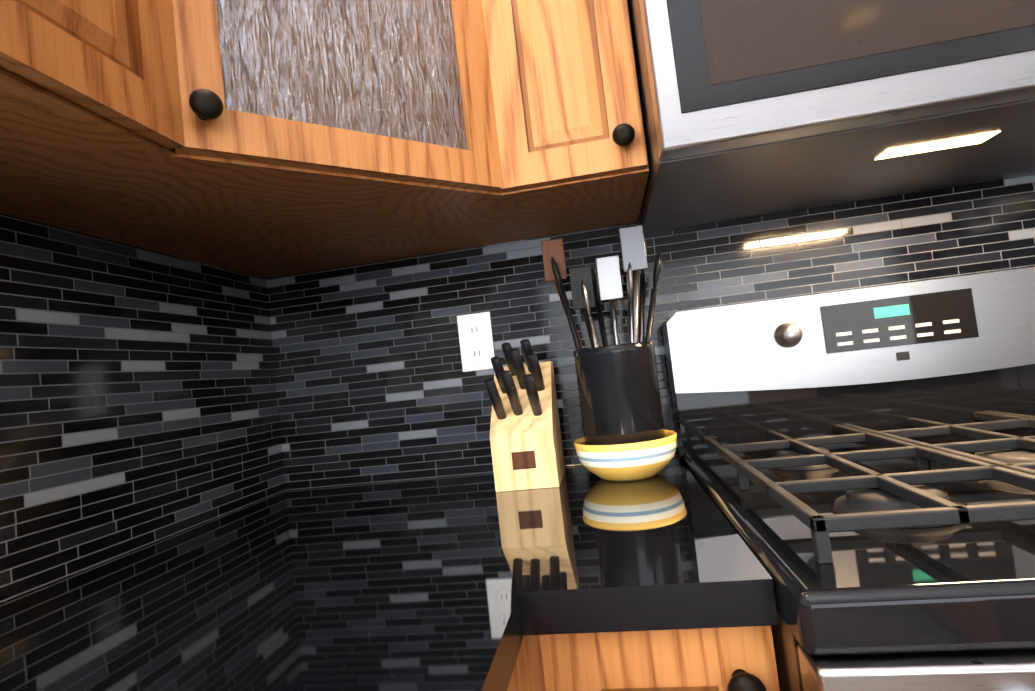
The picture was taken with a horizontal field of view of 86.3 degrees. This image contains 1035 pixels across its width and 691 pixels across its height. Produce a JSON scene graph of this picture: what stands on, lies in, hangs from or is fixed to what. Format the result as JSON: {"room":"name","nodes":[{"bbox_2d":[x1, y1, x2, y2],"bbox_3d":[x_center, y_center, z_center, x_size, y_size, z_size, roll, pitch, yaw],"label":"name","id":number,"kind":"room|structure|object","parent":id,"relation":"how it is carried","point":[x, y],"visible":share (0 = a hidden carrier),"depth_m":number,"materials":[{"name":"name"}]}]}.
{"room":"kitchen","nodes":[
{"label":"kitchen","id":0,"kind":"room"},
{"bbox_3d":[1.825,0.830,-2.408,6.200,0.100,7.000,-7,-3,9],"label":"floor","id":1,"kind":"structure","parent":0,"visible":0},
{"bbox_2d":[509,626,779,690],"bbox_3d":[0.183,0.696,0.790,0.293,0.864,0.619,-7,-3,9],"label":"base cabinet","id":2,"kind":"object","parent":1,"relation":"on","point":[725,659],"depth_m":0.51,"materials":[{"name":"brown wood"}]},
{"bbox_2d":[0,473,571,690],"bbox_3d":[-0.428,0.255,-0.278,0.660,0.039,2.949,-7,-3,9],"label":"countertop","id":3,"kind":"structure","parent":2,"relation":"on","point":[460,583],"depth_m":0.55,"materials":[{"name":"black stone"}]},
{"bbox_2d":[0,213,287,602],"bbox_3d":[-0.778,0.039,-0.214,0.008,0.475,2.949,-7,-3,9],"label":"tile backsplash","id":4,"kind":"structure","parent":3,"relation":"on","point":[148,397],"depth_m":0.84,"materials":[{"name":"tile"}]},
{"bbox_2d":[484,339,564,491],"bbox_3d":[0.009,0.119,0.995,0.110,0.259,0.199,-7,-3,9],"label":"knife block","id":5,"kind":"object","parent":3,"relation":"on","point":[526,443],"visible":1,"depth_m":0.95,"materials":[{"name":"brown wood"}]},
{"bbox_2d":[520,457,778,633],"bbox_3d":[0.175,0.241,0.799,0.195,0.039,0.634,-7,-3,9],"label":"countertop","id":6,"kind":"structure","parent":2,"relation":"on","point":[656,552],"depth_m":0.56,"materials":[{"name":"black stone"}]},
{"bbox_2d":[541,225,676,481],"bbox_3d":[0.167,0.011,0.972,0.208,0.435,0.178,-7,-3,9],"label":"utensil crock","id":7,"kind":"object","parent":6,"relation":"on","point":[627,437],"visible":1,"depth_m":0.92,"materials":[{"name":"black ceramic"}]},
{"bbox_2d":[268,175,1034,489],"bbox_3d":[0.375,-0.026,1.093,1.821,0.475,0.007,-7,-3,9],"label":"tile backsplash","id":8,"kind":"structure","parent":6,"relation":"on","point":[375,388],"depth_m":1.15,"materials":[{"name":"tile"}]},
{"bbox_2d":[457,312,494,371],"bbox_3d":[-0.087,-0.007,1.159,0.072,0.120,0.008,-7,-3,9],"label":"electrical outlet plate","id":9,"kind":"object","parent":8,"relation":"attached to","point":[476,341],"visible":0.94,"depth_m":1.16,"materials":[{"name":"white plastic"}]},
{"bbox_2d":[662,267,1034,690],"bbox_3d":[0.665,0.473,0.631,0.764,1.182,0.755,-7,-3,9],"label":"stove","id":10,"kind":"object","parent":1,"relation":"on","point":[859,464],"visible":1,"depth_m":0.71,"materials":[{"name":"silver metal"}]},
{"bbox_3d":[2.121,-0.377,0.903,6.050,2.565,0.150,-7,-3,9],"label":"wall","id":11,"kind":"structure","parent":0,"visible":0},
{"bbox_2d":[0,0,231,215],"bbox_3d":[-0.580,-0.595,0.513,0.325,0.812,0.317,-7,-3,9],"label":"upper cabinet","id":12,"kind":"object","parent":11,"relation":"attached to","point":[90,89],"depth_m":0.54,"materials":[{"name":"brown wood"}]},
{"bbox_2d":[172,0,511,239],"bbox_3d":[-0.250,-0.623,0.749,0.331,0.808,0.331,-7,-3,9],"label":"upper cabinet","id":13,"kind":"object","parent":11,"relation":"attached to","point":[266,139],"depth_m":0.73,"materials":[{"name":"brown wood"}]},
{"bbox_2d":[468,0,648,242],"bbox_3d":[0.046,-0.642,1.003,0.258,0.812,0.329,-7,-3,9],"label":"upper cabinet","id":14,"kind":"object","parent":11,"relation":"attached to","point":[578,158],"depth_m":0.83,"materials":[{"name":"brown wood"}]},
{"bbox_2d":[627,0,1034,232],"bbox_3d":[0.560,-0.485,0.827,0.759,0.418,0.485,-7,-3,9],"label":"over-the-range microwave","id":15,"kind":"object","parent":11,"relation":"attached to","point":[752,108],"visible":0.96,"depth_m":0.68,"materials":[{"name":"silver metal"}]}
]}

